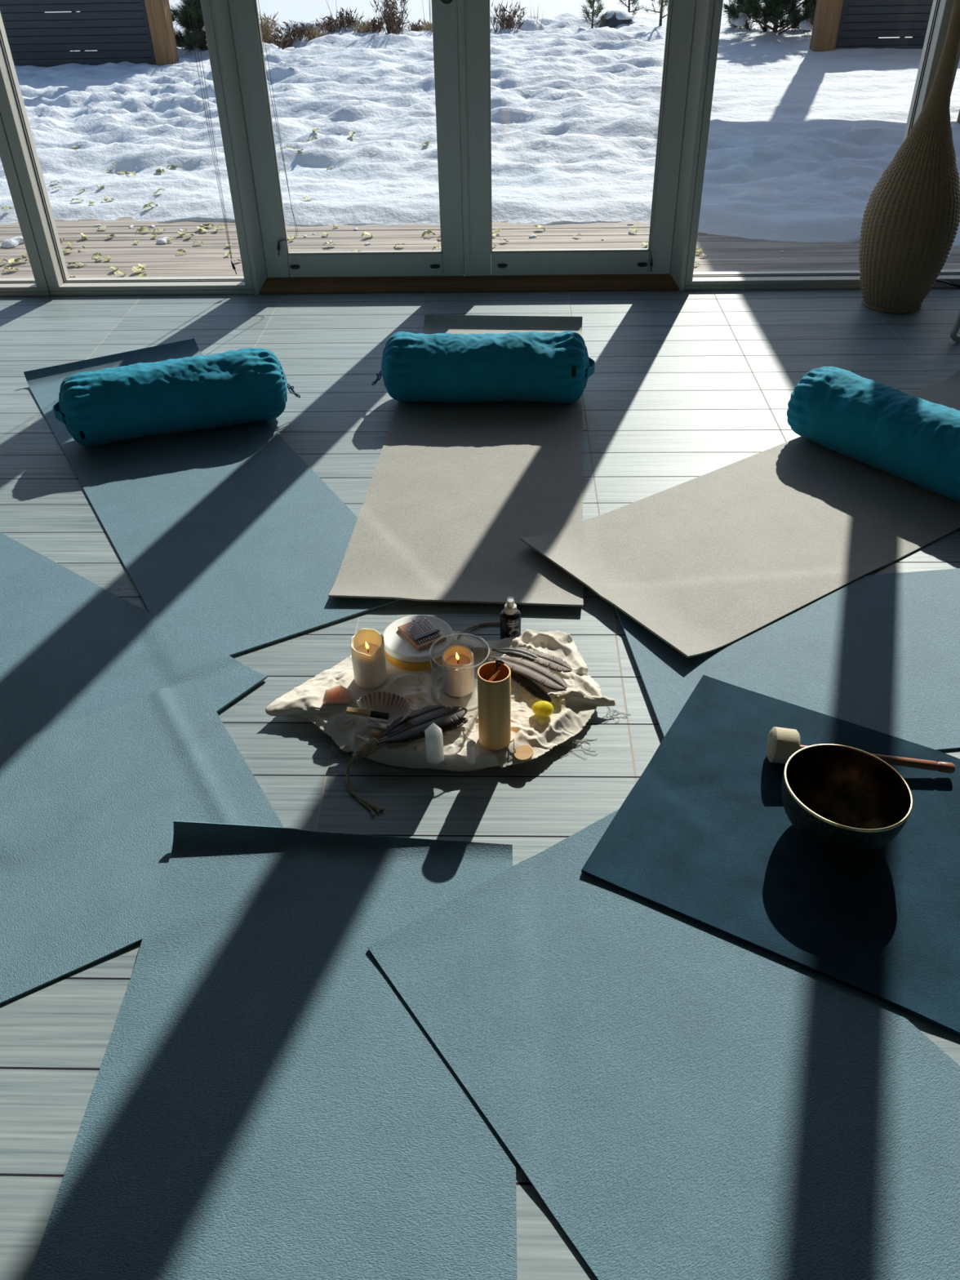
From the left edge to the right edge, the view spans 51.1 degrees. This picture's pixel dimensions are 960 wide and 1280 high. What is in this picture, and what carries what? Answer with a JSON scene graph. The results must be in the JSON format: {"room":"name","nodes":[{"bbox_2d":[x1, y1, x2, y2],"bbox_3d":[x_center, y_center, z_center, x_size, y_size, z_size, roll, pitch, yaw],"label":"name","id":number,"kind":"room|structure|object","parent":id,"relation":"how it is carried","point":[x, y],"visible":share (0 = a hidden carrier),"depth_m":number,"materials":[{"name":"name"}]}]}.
{"room":"exercise studio","nodes":[
{"label":"exercise studio","id":0,"kind":"room"},
{"bbox_2d":[0,288,959,1279],"bbox_3d":[0.144,0.634,1.509,7.000,0.080,6.840,0,37,2],"label":"floor","id":1,"kind":"structure","parent":0,"point":[684,386],"depth_m":2.90,"materials":[{"name":"wood"}]},
{"bbox_2d":[0,532,266,848],"bbox_3d":[-1.339,-0.083,2.417,1.750,0.010,0.605,24,44,29],"label":"yoga mat","id":2,"kind":"object","parent":1,"relation":"on","point":[72,648],"visible":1,"depth_m":2.25,"materials":[{"name":"blue plastic"}]},
{"bbox_2d":[0,678,284,1004],"bbox_3d":[-1.209,0.521,1.615,1.750,0.015,0.605,-21,41,-24],"label":"yoga mat","id":3,"kind":"object","parent":1,"relation":"on","point":[108,788],"visible":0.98,"depth_m":1.86,"materials":[{"name":"blue plastic"}]},
{"bbox_2d":[23,338,401,656],"bbox_3d":[-0.856,-0.523,2.956,0.605,0.042,1.871,-20,41,-23],"label":"yoga mat","id":4,"kind":"object","parent":1,"relation":"on","point":[226,535],"visible":0.65,"depth_m":2.71,"materials":[{"name":"blue plastic"}]},
{"bbox_2d":[53,347,300,446],"bbox_3d":[-0.932,-0.760,3.112,0.742,0.216,0.229,-12,38,-13],"label":"bolster","id":5,"kind":"object","parent":4,"relation":"on","point":[229,388],"visible":1,"depth_m":3.04,"materials":[{"name":"teal fabric"}]},
{"bbox_2d":[28,820,517,1279],"bbox_3d":[-0.256,0.729,1.288,0.605,0.047,1.290,0,37,1],"label":"yoga mat","id":6,"kind":"object","parent":1,"relation":"on","point":[265,1103],"visible":1,"depth_m":1.42,"materials":[{"name":"blue plastic"}]},
{"bbox_2d":[265,629,631,771],"bbox_3d":[-0.057,0.099,2.100,0.743,0.062,0.444,4,38,7],"label":"cloth","id":7,"kind":"object","parent":1,"relation":"on","point":[574,706],"visible":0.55,"depth_m":2.05,"materials":[{"name":"fabric"}]},
{"bbox_2d":[322,684,353,704],"bbox_3d":[-0.292,0.108,2.056,0.061,0.035,0.036,0,37,2],"label":"crystal","id":8,"kind":"object","parent":7,"relation":"on","point":[338,694],"visible":1,"depth_m":2.05},
{"bbox_2d":[350,628,386,688],"bbox_3d":[-0.231,0.038,2.084,0.069,0.112,0.069,3,37,5],"label":"pillar candle","id":9,"kind":"object","parent":7,"relation":"on","point":[367,645],"visible":1,"depth_m":2.07,"materials":[{"name":"beige wax"}]},
{"bbox_2d":[355,691,410,736],"bbox_3d":[-0.190,0.144,2.001,0.096,0.036,0.098,-15,39,-17],"label":"scallop shell","id":10,"kind":"object","parent":7,"relation":"on","point":[396,705],"visible":0.94,"depth_m":2.01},
{"bbox_2d":[346,706,391,719],"bbox_3d":[-0.221,0.145,1.991,0.088,0.023,0.013,1,37,3],"label":"stick","id":11,"kind":"object","parent":10,"relation":"on","point":[365,713],"visible":1,"depth_m":1.99,"materials":[{"name":"grey wood"}]},
{"bbox_2d":[345,705,468,816],"bbox_3d":[-0.150,0.212,1.952,0.125,0.065,0.289,26,45,31],"label":"fan","id":12,"kind":"object","parent":7,"relation":"on","point":[413,727],"visible":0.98,"depth_m":1.96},
{"bbox_2d":[382,614,453,671],"bbox_3d":[-0.134,0.009,2.187,0.156,0.047,0.156,22,43,28],"label":"round tin","id":13,"kind":"object","parent":7,"relation":"on","point":[400,652],"visible":0.69,"depth_m":2.14,"materials":[{"name":"white metal"}]},
{"bbox_2d":[397,616,445,650],"bbox_3d":[-0.126,-0.018,2.170,0.069,0.018,0.093,-22,42,-25],"label":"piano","id":14,"kind":"object","parent":13,"relation":"on","point":[421,633],"visible":1,"depth_m":2.16,"materials":[{"name":"brown wood"}]},
{"bbox_2d":[424,722,444,764],"bbox_3d":[-0.087,0.191,1.896,0.036,0.091,0.037,-14,39,-16],"label":"tower","id":15,"kind":"object","parent":7,"relation":"on","point":[434,750],"visible":1,"depth_m":1.88,"materials":[{"name":"stone"}]},
{"bbox_2d":[429,632,489,710],"bbox_3d":[-0.040,0.064,2.047,0.122,0.110,0.122,3,37,6],"label":"glass cylinder","id":16,"kind":"object","parent":7,"relation":"on","point":[433,662],"visible":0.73,"depth_m":2.04,"materials":[{"name":"clear"}]},
{"bbox_2d":[441,644,474,697],"bbox_3d":[-0.045,0.061,2.054,0.065,0.093,0.065,8,38,12],"label":"pillar candle","id":17,"kind":"object","parent":16,"relation":"in","point":[457,683],"visible":0.93,"depth_m":2.04,"materials":[{"name":"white wax"}]},
{"bbox_2d":[466,739,475,764],"bbox_3d":[-0.017,0.210,1.899,0.018,0.055,0.019,-3,37,-3],"label":"crystal","id":18,"kind":"object","parent":7,"relation":"on","point":[471,744],"visible":1,"depth_m":1.89},
{"bbox_2d":[477,659,533,760],"bbox_3d":[0.047,0.138,1.899,0.113,0.186,0.064,28,46,33],"label":"wind chime","id":19,"kind":"object","parent":7,"relation":"on","point":[494,677],"visible":1,"depth_m":1.89,"materials":[{"name":"brown wood"}]},
{"bbox_2d":[457,622,572,702],"bbox_3d":[0.065,0.037,2.170,0.153,0.071,0.358,-20,41,-23],"label":"fan","id":20,"kind":"object","parent":7,"relation":"on","point":[524,672],"visible":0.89,"depth_m":2.09,"materials":[{"name":"grey"}]},
{"bbox_2d":[532,700,553,717],"bbox_3d":[0.126,0.138,2.009,0.044,0.031,0.038,0,37,2],"label":"stone","id":21,"kind":"object","parent":7,"relation":"on","point":[543,708],"visible":1,"depth_m":2.00,"materials":[{"name":"stone"}]},
{"bbox_2d":[328,315,583,606],"bbox_3d":[0.015,-0.660,3.111,0.605,0.042,1.875,2,37,4],"label":"yoga mat","id":22,"kind":"object","parent":1,"relation":"on","point":[453,492],"visible":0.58,"depth_m":2.78,"materials":[{"name":"grey plastic"}]},
{"bbox_2d":[371,330,595,403],"bbox_3d":[0.006,-0.887,3.251,0.730,0.218,0.226,1,37,2],"label":"bolster","id":23,"kind":"object","parent":22,"relation":"on","point":[553,367],"visible":1,"depth_m":3.17,"materials":[{"name":"teal fabric"}]},
{"bbox_2d":[499,598,520,639],"bbox_3d":[0.068,-0.043,2.235,0.047,0.119,0.047,0,37,2],"label":"spray bottle","id":24,"kind":"object","parent":1,"relation":"on","point":[509,616],"visible":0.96,"depth_m":2.22,"materials":[{"name":"black plastic"}]},
{"bbox_2d":[367,808,959,1279],"bbox_3d":[0.434,0.713,1.320,0.605,0.012,1.300,-23,42,-26],"label":"yoga mat","id":25,"kind":"object","parent":1,"relation":"on","point":[686,1099],"visible":1,"depth_m":1.43,"materials":[{"name":"blue plastic"}]},
{"bbox_2d":[520,371,959,657],"bbox_3d":[1.036,-0.432,2.791,1.856,0.034,0.605,-24,43,-27],"label":"yoga mat","id":26,"kind":"object","parent":1,"relation":"on","point":[704,563],"visible":0.76,"depth_m":2.59,"materials":[{"name":"grey plastic"}]},
{"bbox_2d":[786,366,959,502],"bbox_3d":[1.189,-0.578,2.812,0.222,0.218,0.725,-26,44,-29],"label":"bolster","id":27,"kind":"object","parent":26,"relation":"on","point":[914,439],"visible":1,"depth_m":2.78,"materials":[{"name":"teal fabric"}]},
{"bbox_2d":[581,675,959,1035],"bbox_3d":[0.932,0.444,1.657,1.400,0.015,0.605,19,41,24],"label":"yoga mat","id":28,"kind":"object","parent":1,"relation":"on","point":[705,835],"visible":0.84,"depth_m":1.74,"materials":[{"name":"rubber"}]},
{"bbox_2d":[781,743,913,854],"bbox_3d":[0.635,0.290,1.761,0.215,0.117,0.216,-20,41,-23],"label":"bowl","id":29,"kind":"object","parent":28,"relation":"on","point":[843,799],"visible":1,"depth_m":1.80,"materials":[{"name":"brown metal"}]},
{"bbox_2d":[766,726,955,773],"bbox_3d":[0.723,0.212,1.900,0.345,0.071,0.068,4,38,7],"label":"mallet","id":30,"kind":"object","parent":28,"relation":"on","point":[782,743],"visible":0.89,"depth_m":1.89,"materials":[{"name":"wood"}]},
{"bbox_2d":[614,568,959,751],"bbox_3d":[1.213,0.004,2.231,1.750,0.013,0.605,-5,37,-4],"label":"yoga mat","id":31,"kind":"object","parent":1,"relation":"on","point":[881,652],"visible":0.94,"depth_m":2.19,"materials":[{"name":"blue plastic"}]},
{"bbox_2d":[858,0,959,313],"bbox_3d":[1.766,-1.865,3.595,0.628,1.318,0.362,0,37,2],"label":"vase","id":32,"kind":"object","parent":1,"relation":"on","point":[911,220],"visible":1,"depth_m":3.66,"materials":[{"name":"brown wicker"}]},
{"bbox_2d":[950,311,959,342],"bbox_3d":[1.914,-1.113,3.345,0.433,0.418,0.523,0,37,2],"label":"rattan chair","id":33,"kind":"object","parent":1,"relation":"on","point":[953,335],"visible":1,"depth_m":3.63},
{"bbox_3d":[0.203,-2.632,3.365,7.000,3.030,0.130,0,37,2],"label":"wall","id":34,"kind":"structure","parent":0,"visible":0},
{"bbox_2d":[0,112,50,296],"bbox_3d":[-2.343,-2.607,3.461,1.005,2.800,0.130,0,37,2],"label":"window","id":35,"kind":"structure","parent":34,"relation":"in","point":[37,286],"depth_m":4.11,"materials":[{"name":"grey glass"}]},
{"bbox_2d":[0,0,254,296],"bbox_3d":[-1.393,-2.603,3.429,0.888,2.800,0.139,0,37,2],"label":"window","id":36,"kind":"structure","parent":34,"relation":"in","point":[12,108],"depth_m":4.05,"materials":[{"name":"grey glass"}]},
{"bbox_2d":[209,0,267,294],"bbox_3d":[-0.943,-2.604,3.418,0.050,2.800,0.134,0,37,2],"label":"trim","id":37,"kind":"structure","parent":34,"relation":"attached to","point":[221,12],"depth_m":3.87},
{"bbox_2d":[228,0,464,277],"bbox_3d":[-0.509,-2.615,3.401,0.842,2.717,0.066,0,37,2],"label":"door","id":38,"kind":"structure","parent":34,"relation":"in","point":[448,261],"depth_m":3.96,"materials":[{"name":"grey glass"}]},
{"bbox_2d":[258,272,679,294],"bbox_3d":[-0.049,-1.518,4.237,1.754,0.050,0.162,0,37,2],"label":"door threshold","id":39,"kind":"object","parent":34,"relation":"attached to","point":[573,282],"depth_m":4.19,"materials":[{"name":"brown wood"}]},
{"bbox_2d":[457,0,695,275],"bbox_3d":[0.339,-2.614,3.377,0.854,2.717,0.066,0,37,2],"label":"door","id":40,"kind":"structure","parent":34,"relation":"in","point":[473,15],"depth_m":3.94,"materials":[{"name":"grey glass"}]},
{"bbox_2d":[669,0,714,290],"bbox_3d":[0.796,-2.602,3.367,0.054,2.800,0.134,0,37,2],"label":"trim","id":41,"kind":"structure","parent":34,"relation":"attached to","point":[697,75],"depth_m":3.83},
{"bbox_2d":[684,0,954,290],"bbox_3d":[1.245,-2.600,3.352,0.872,2.800,0.139,0,37,2],"label":"window","id":42,"kind":"structure","parent":34,"relation":"in","point":[941,10],"depth_m":3.92,"materials":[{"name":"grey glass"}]},
{"bbox_2d":[933,39,959,288],"bbox_3d":[2.268,-2.601,3.325,1.168,2.800,0.130,0,37,2],"label":"window","id":43,"kind":"structure","parent":34,"relation":"in","point":[953,276],"depth_m":4.12,"materials":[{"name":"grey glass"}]},
{"label":"outside","id":44,"kind":"structure","parent":0,"visible":0},
{"bbox_3d":[0.251,-4.181,8.350,120.000,0.500,9.640,0,37,2],"label":"ground","id":45,"kind":"structure","parent":44,"visible":0},
{"bbox_2d":[0,0,155,66],"bbox_3d":[-3.937,-5.673,9.239,1.830,0.860,0.062,0,37,2],"label":"slatted screen","id":46,"kind":"object","parent":45,"relation":"on","point":[111,31],"visible":0.86,"depth_m":9.26,"materials":[{"name":"paint"}]},
{"bbox_2d":[144,0,178,66],"bbox_3d":[-2.948,-6.323,8.728,0.165,2.480,0.200,0,37,2],"label":"timber post","id":47,"kind":"object","parent":45,"relation":"on","point":[158,11],"visible":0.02,"depth_m":9.20,"materials":[{"name":"wood"}]},
{"bbox_2d":[169,0,208,56],"bbox_3d":[-2.763,-6.381,9.702,0.907,1.502,0.971,-30,46,-32],"label":"pine tree","id":48,"kind":"object","parent":45,"relation":"on","point":[185,41],"visible":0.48,"depth_m":9.72,"materials":[{"name":"green plant"}]},
{"bbox_2d":[0,217,959,278],"bbox_3d":[0.205,-3.358,6.813,14.000,0.032,6.166,0,37,2],"label":"deck","id":49,"kind":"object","parent":45,"relation":"on","point":[208,258],"visible":0.09,"depth_m":4.95,"materials":[{"name":"brown wood"}]},
{"bbox_2d":[2,266,18,271],"bbox_3d":[-2.201,-1.738,4.704,0.048,0.023,0.059,23,44,29],"label":"fallen leaf","id":50,"kind":"object","parent":49,"relation":"on","point":[9,268],"visible":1,"depth_m":4.71,"materials":[{"name":"plant"}]},
{"bbox_2d":[1,235,24,248],"bbox_3d":[-2.348,-2.018,5.073,0.095,0.029,0.146,28,46,33],"label":"clump","id":51,"kind":"object","parent":49,"relation":"on","point":[10,242],"visible":0.94,"depth_m":5.05,"materials":[{"name":"white"}]},
{"bbox_2d":[8,257,19,266],"bbox_3d":[-2.231,-1.805,4.795,0.061,0.029,0.052,-27,44,-30],"label":"fallen leaf","id":52,"kind":"object","parent":49,"relation":"on","point":[11,261],"visible":0.95,"depth_m":4.79,"materials":[{"name":"plant"}]},
{"bbox_2d":[15,257,30,262],"bbox_3d":[-2.202,-1.824,4.817,0.064,0.027,0.045,21,42,26],"label":"fallen leaf","id":53,"kind":"object","parent":49,"relation":"on","point":[26,260],"visible":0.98,"depth_m":4.81,"materials":[{"name":"plant"}]},
{"bbox_2d":[21,252,27,257],"bbox_3d":[-2.221,-1.880,4.899,0.042,0.020,0.035,-23,42,-26],"label":"fallen leaf","id":54,"kind":"object","parent":49,"relation":"on","point":[23,254],"visible":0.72,"depth_m":4.89,"materials":[{"name":"plant"}]},
{"bbox_2d":[62,247,75,253],"bbox_3d":[-2.022,-1.919,4.938,0.060,0.022,0.043,-20,41,-23],"label":"fallen leaf","id":55,"kind":"object","parent":49,"relation":"on","point":[64,250],"visible":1,"depth_m":4.93,"materials":[{"name":"plant"}]},
{"bbox_2d":[80,232,88,240],"bbox_3d":[-2.018,-2.065,5.129,0.041,0.027,0.067,-16,40,-18],"label":"fallen leaf","id":56,"kind":"object","parent":49,"relation":"on","point":[83,236],"visible":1,"depth_m":5.11,"materials":[{"name":"plant"}]},
{"bbox_2d":[92,252,101,257],"bbox_3d":[-1.860,-1.864,4.867,0.051,0.022,0.028,1,37,2],"label":"fallen leaf","id":57,"kind":"object","parent":49,"relation":"on","point":[96,254],"visible":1,"depth_m":4.87,"materials":[{"name":"plant"}]},
{"bbox_2d":[94,255,103,262],"bbox_3d":[-1.829,-1.833,4.827,0.038,0.022,0.050,-6,37,-6],"label":"fallen leaf","id":58,"kind":"object","parent":49,"relation":"on","point":[97,256],"visible":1,"depth_m":4.82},
{"bbox_2d":[104,255,111,260],"bbox_3d":[-1.789,-1.837,4.825,0.037,0.018,0.049,-22,42,-25],"label":"fallen leaf","id":59,"kind":"object","parent":49,"relation":"on","point":[108,257],"visible":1,"depth_m":4.82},
{"bbox_2d":[114,270,126,275],"bbox_3d":[-1.658,-1.683,4.625,0.045,0.035,0.053,-3,37,-2],"label":"fallen leaf","id":60,"kind":"object","parent":49,"relation":"on","point":[117,272],"visible":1,"depth_m":4.62,"materials":[{"name":"plant"}]},
{"bbox_2d":[131,266,142,272],"bbox_3d":[-1.594,-1.719,4.662,0.051,0.033,0.064,-23,42,-26],"label":"fallen leaf","id":61,"kind":"object","parent":49,"relation":"on","point":[135,269],"visible":1,"depth_m":4.65,"materials":[{"name":"plant"}]},
{"bbox_2d":[137,262,146,268],"bbox_3d":[-1.591,-1.758,4.711,0.041,0.024,0.060,7,38,11],"label":"fallen leaf","id":62,"kind":"object","parent":49,"relation":"on","point":[143,266],"visible":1,"depth_m":4.71,"materials":[{"name":"plant"}]},
{"bbox_2d":[137,272,146,276],"bbox_3d":[-1.536,-1.659,4.582,0.042,0.024,0.061,11,39,15],"label":"fallen leaf","id":63,"kind":"object","parent":49,"relation":"on","point":[144,274],"visible":0.56,"depth_m":4.58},
{"bbox_2d":[135,226,150,232],"bbox_3d":[-1.748,-2.127,5.202,0.063,0.026,0.044,10,39,15],"label":"fallen leaf","id":64,"kind":"object","parent":49,"relation":"on","point":[143,228],"visible":1,"depth_m":5.20,"materials":[{"name":"plant"}]},
{"bbox_2d":[153,227,164,231],"bbox_3d":[-1.662,-2.122,5.199,0.050,0.023,0.040,20,42,25],"label":"fallen leaf","id":65,"kind":"object","parent":49,"relation":"on","point":[157,228],"visible":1,"depth_m":5.20,"materials":[{"name":"plant"}]},
{"bbox_2d":[155,236,170,244],"bbox_3d":[-1.598,-2.021,5.065,0.056,0.018,0.090,6,38,10],"label":"clump","id":66,"kind":"object","parent":49,"relation":"on","point":[161,241],"visible":1,"depth_m":5.04,"materials":[{"name":"white"}]},
{"bbox_2d":[176,248,186,253],"bbox_3d":[-1.453,-1.889,4.890,0.041,0.029,0.034,-21,41,-24],"label":"fallen leaf","id":67,"kind":"object","parent":49,"relation":"on","point":[180,251],"visible":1,"depth_m":4.89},
{"bbox_2d":[177,231,185,237],"bbox_3d":[-1.525,-2.079,5.141,0.040,0.027,0.054,-26,44,-29],"label":"fallen leaf","id":68,"kind":"object","parent":49,"relation":"on","point":[179,232],"visible":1,"depth_m":5.14,"materials":[{"name":"plant"}]},
{"bbox_2d":[203,222,213,227],"bbox_3d":[-1.421,-2.170,5.255,0.044,0.020,0.037,25,44,30],"label":"fallen leaf","id":69,"kind":"object","parent":49,"relation":"on","point":[206,224],"visible":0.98,"depth_m":5.25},
{"bbox_2d":[360,231,373,236],"bbox_3d":[-0.565,-2.041,5.058,0.042,0.033,0.072,14,40,20],"label":"fallen leaf","id":70,"kind":"object","parent":49,"relation":"on","point":[365,233],"visible":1,"depth_m":5.06,"materials":[{"name":"plant"}]},
{"bbox_2d":[421,230,435,236],"bbox_3d":[-0.261,-2.050,5.061,0.058,0.026,0.045,-28,45,-31],"label":"fallen leaf","id":71,"kind":"object","parent":49,"relation":"on","point":[426,233],"visible":1,"depth_m":5.06,"materials":[{"name":"plant"}]},
{"bbox_2d":[431,244,440,250],"bbox_3d":[-0.195,-1.896,4.856,0.060,0.024,0.047,25,44,30],"label":"fallen leaf","id":72,"kind":"object","parent":49,"relation":"on","point":[437,246],"visible":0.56,"depth_m":4.86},
{"bbox_2d":[533,225,546,231],"bbox_3d":[0.306,-2.099,5.118,0.052,0.033,0.043,-12,38,-14],"label":"fallen leaf","id":73,"kind":"object","parent":49,"relation":"on","point":[539,226],"visible":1,"depth_m":5.12,"materials":[{"name":"plant"}]},
{"bbox_2d":[629,226,637,232],"bbox_3d":[0.774,-2.065,5.056,0.045,0.020,0.054,8,38,12],"label":"fallen leaf","id":74,"kind":"object","parent":49,"relation":"on","point":[634,229],"visible":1,"depth_m":5.05,"materials":[{"name":"plant"}]},
{"bbox_2d":[641,241,648,246],"bbox_3d":[0.799,-1.916,4.863,0.035,0.021,0.042,-3,37,-2],"label":"fallen leaf","id":75,"kind":"object","parent":49,"relation":"on","point":[643,243],"visible":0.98,"depth_m":4.86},
{"bbox_2d":[695,247,702,254],"bbox_3d":[1.032,-1.841,4.753,0.039,0.026,0.060,-11,38,-12],"label":"fallen leaf","id":76,"kind":"object","parent":49,"relation":"on","point":[698,251],"visible":0.88,"depth_m":4.75,"materials":[{"name":"plant"}]},
{"bbox_2d":[956,109,959,123],"bbox_3d":[3.190,-4.269,5.856,0.150,2.480,0.150,0,37,2],"label":"timber post","id":77,"kind":"object","parent":49,"relation":"on","point":[958,116],"visible":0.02,"depth_m":6.57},
{"bbox_2d":[0,13,959,248],"bbox_3d":[0.256,-4.685,8.468,13.000,0.426,9.242,0,37,2],"label":"snow","id":78,"kind":"object","parent":45,"relation":"on","point":[801,139],"visible":0.59,"depth_m":6.71,"materials":[{"name":"white"}]},
{"bbox_2d":[116,170,127,174],"bbox_3d":[-2.172,-2.830,6.098,0.051,0.035,0.045,-27,44,-30],"label":"fallen leaf","id":79,"kind":"object","parent":78,"relation":"on","point":[118,171],"visible":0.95,"depth_m":6.10,"materials":[{"name":"plant"}]},
{"bbox_2d":[127,171,136,175],"bbox_3d":[-2.108,-2.816,6.063,0.058,0.028,0.042,0,37,1],"label":"fallen leaf","id":80,"kind":"object","parent":78,"relation":"on","point":[132,173],"visible":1,"depth_m":6.06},
{"bbox_2d":[142,202,157,207],"bbox_3d":[-1.803,-2.378,5.479,0.047,0.027,0.070,29,46,33],"label":"fallen leaf","id":81,"kind":"object","parent":78,"relation":"on","point":[148,203],"visible":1,"depth_m":5.48,"materials":[{"name":"plant"}]},
{"bbox_2d":[258,12,279,44],"bbox_3d":[-2.167,-6.168,10.094,0.333,0.321,0.451,0,37,2],"label":"heather","id":82,"kind":"object","parent":78,"relation":"on","point":[266,28],"visible":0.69,"depth_m":10.05,"materials":[{"name":"plant"}]},
{"bbox_2d":[262,24,297,48],"bbox_3d":[-2.027,-6.046,10.083,0.380,0.262,0.486,5,38,8],"label":"heather","id":83,"kind":"object","parent":78,"relation":"on","point":[285,42],"visible":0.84,"depth_m":10.06,"materials":[{"name":"plant"}]},
{"bbox_2d":[278,19,319,41],"bbox_3d":[-1.818,-6.196,10.180,0.402,0.190,0.451,0,37,2],"label":"heather","id":84,"kind":"object","parent":78,"relation":"on","point":[300,33],"visible":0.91,"depth_m":10.18,"materials":[{"name":"plant"}]},
{"bbox_2d":[311,128,319,133],"bbox_3d":[-1.081,-3.358,6.615,0.053,0.026,0.065,-11,38,-13],"label":"fallen leaf","id":85,"kind":"object","parent":78,"relation":"on","point":[313,129],"visible":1,"depth_m":6.61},
{"bbox_2d":[300,24,330,40],"bbox_3d":[-1.696,-6.195,10.253,0.357,0.187,0.263,-29,45,-32],"label":"heather","id":86,"kind":"object","parent":78,"relation":"on","point":[316,33],"visible":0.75,"depth_m":10.24,"materials":[{"name":"plant"}]},
{"bbox_2d":[315,13,344,35],"bbox_3d":[-1.572,-6.411,10.446,0.304,0.212,0.452,0,37,2],"label":"heather","id":87,"kind":"object","parent":78,"relation":"on","point":[328,23],"visible":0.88,"depth_m":10.43,"materials":[{"name":"plant"}]},
{"bbox_2d":[333,7,364,31],"bbox_3d":[-1.391,-6.523,10.540,0.328,0.205,0.358,0,37,2],"label":"heather","id":88,"kind":"object","parent":78,"relation":"on","point":[348,19],"visible":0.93,"depth_m":10.53,"materials":[{"name":"plant"}]},
{"bbox_2d":[351,18,373,33],"bbox_3d":[-1.227,-6.360,10.405,0.242,0.181,0.290,-14,39,-16],"label":"heather","id":89,"kind":"object","parent":78,"relation":"on","point":[362,28],"visible":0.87,"depth_m":10.38,"materials":[{"name":"plant"}]},
{"bbox_2d":[363,14,385,33],"bbox_3d":[-1.103,-6.407,10.454,0.241,0.182,0.342,0,37,2],"label":"heather","id":90,"kind":"object","parent":78,"relation":"on","point":[375,27],"visible":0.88,"depth_m":10.43,"materials":[{"name":"plant"}]},
{"bbox_2d":[369,0,411,34],"bbox_3d":[-0.889,-6.418,10.222,0.548,0.494,0.456,16,41,21],"label":"dry shrub","id":91,"kind":"object","parent":78,"relation":"on","point":[390,21],"visible":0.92,"depth_m":10.21,"materials":[{"name":"plant"}]},
{"bbox_2d":[407,19,426,31],"bbox_3d":[-0.662,-6.464,10.612,0.252,0.172,0.345,0,37,2],"label":"heather","id":92,"kind":"object","parent":78,"relation":"on","point":[413,27],"visible":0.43,"depth_m":10.59,"materials":[{"name":"plant"}]},
{"bbox_2d":[417,17,432,31],"bbox_3d":[-0.536,-6.395,10.463,0.267,0.160,0.285,0,37,2],"label":"heather","id":93,"kind":"object","parent":78,"relation":"on","point":[429,26],"visible":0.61,"depth_m":10.43,"materials":[{"name":"plant"}]},
{"bbox_2d":[422,0,431,22],"bbox_3d":[-0.578,-7.012,10.956,0.104,0.536,0.168,-14,39,-16],"label":"grass stalk","id":94,"kind":"object","parent":78,"relation":"on","point":[428,0],"visible":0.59,"depth_m":11.02,"materials":[{"name":"plant"}]},
{"bbox_2d":[489,0,527,32],"bbox_3d":[0.276,-6.475,10.397,0.439,0.314,0.513,0,37,2],"label":"heather","id":95,"kind":"object","parent":78,"relation":"on","point":[509,24],"visible":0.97,"depth_m":10.38,"materials":[{"name":"plant"}]},
{"bbox_2d":[517,18,545,31],"bbox_3d":[0.544,-6.532,10.773,0.335,0.227,0.344,-20,41,-22],"label":"boulder","id":96,"kind":"object","parent":78,"relation":"on","point":[529,24],"visible":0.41,"depth_m":10.67,"materials":[{"name":"white"}]},
{"bbox_2d":[578,0,607,28],"bbox_3d":[1.172,-6.620,10.492,0.326,0.525,0.361,24,44,29],"label":"pine","id":97,"kind":"object","parent":78,"relation":"on","point":[597,11],"visible":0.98,"depth_m":10.49,"materials":[{"name":"green plant"}]},
{"bbox_2d":[598,9,634,27],"bbox_3d":[1.465,-6.554,10.716,0.400,0.300,0.432,0,37,2],"label":"boulder","id":98,"kind":"object","parent":78,"relation":"on","point":[615,18],"visible":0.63,"depth_m":10.57,"materials":[{"name":"stone"}]},
{"bbox_2d":[617,0,643,14],"bbox_3d":[1.633,-7.127,11.032,0.443,0.603,0.378,5,38,8],"label":"pine","id":99,"kind":"object","parent":78,"relation":"on","point":[633,2],"visible":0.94,"depth_m":11.13,"materials":[{"name":"green plant"}]},
{"bbox_2d":[639,0,668,26],"bbox_3d":[1.909,-6.661,10.290,0.520,0.741,0.519,0,37,2],"label":"pine","id":100,"kind":"object","parent":78,"relation":"on","point":[660,2],"visible":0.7,"depth_m":10.43,"materials":[{"name":"green plant"}]},
{"bbox_2d":[724,1,742,26],"bbox_3d":[2.605,-6.380,10.258,0.253,0.319,0.240,-31,47,-34],"label":"pine","id":101,"kind":"object","parent":78,"relation":"on","point":[732,2],"visible":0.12,"depth_m":10.23,"materials":[{"name":"green plant"}]},
{"bbox_2d":[721,0,817,39],"bbox_3d":[2.888,-6.462,9.757,1.385,1.385,1.337,15,40,20],"label":"pine tree","id":102,"kind":"object","parent":45,"relation":"on","point":[772,11],"visible":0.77,"depth_m":9.72,"materials":[{"name":"green plant"}]},
{"bbox_2d":[809,0,843,51],"bbox_3d":[3.130,-6.327,8.565,0.185,2.480,0.200,0,37,2],"label":"timber post","id":103,"kind":"object","parent":45,"relation":"on","point":[827,17],"visible":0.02,"depth_m":9.06,"materials":[{"name":"wood"}]},
{"bbox_2d":[835,0,933,48],"bbox_3d":[3.856,-5.675,9.025,1.230,0.860,0.062,0,37,2],"label":"slatted screen","id":104,"kind":"object","parent":45,"relation":"on","point":[864,24],"visible":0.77,"depth_m":9.08,"materials":[{"name":"paint"}]},
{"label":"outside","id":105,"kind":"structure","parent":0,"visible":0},
{"bbox_2d":[48,0,804,31],"bbox_3d":[2.622,-63.027,86.204,140.000,1.351,186.400,0,37,2],"label":"snow field","id":106,"kind":"structure","parent":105,"point":[300,11],"depth_m":25.98,"materials":[{"name":"white"}]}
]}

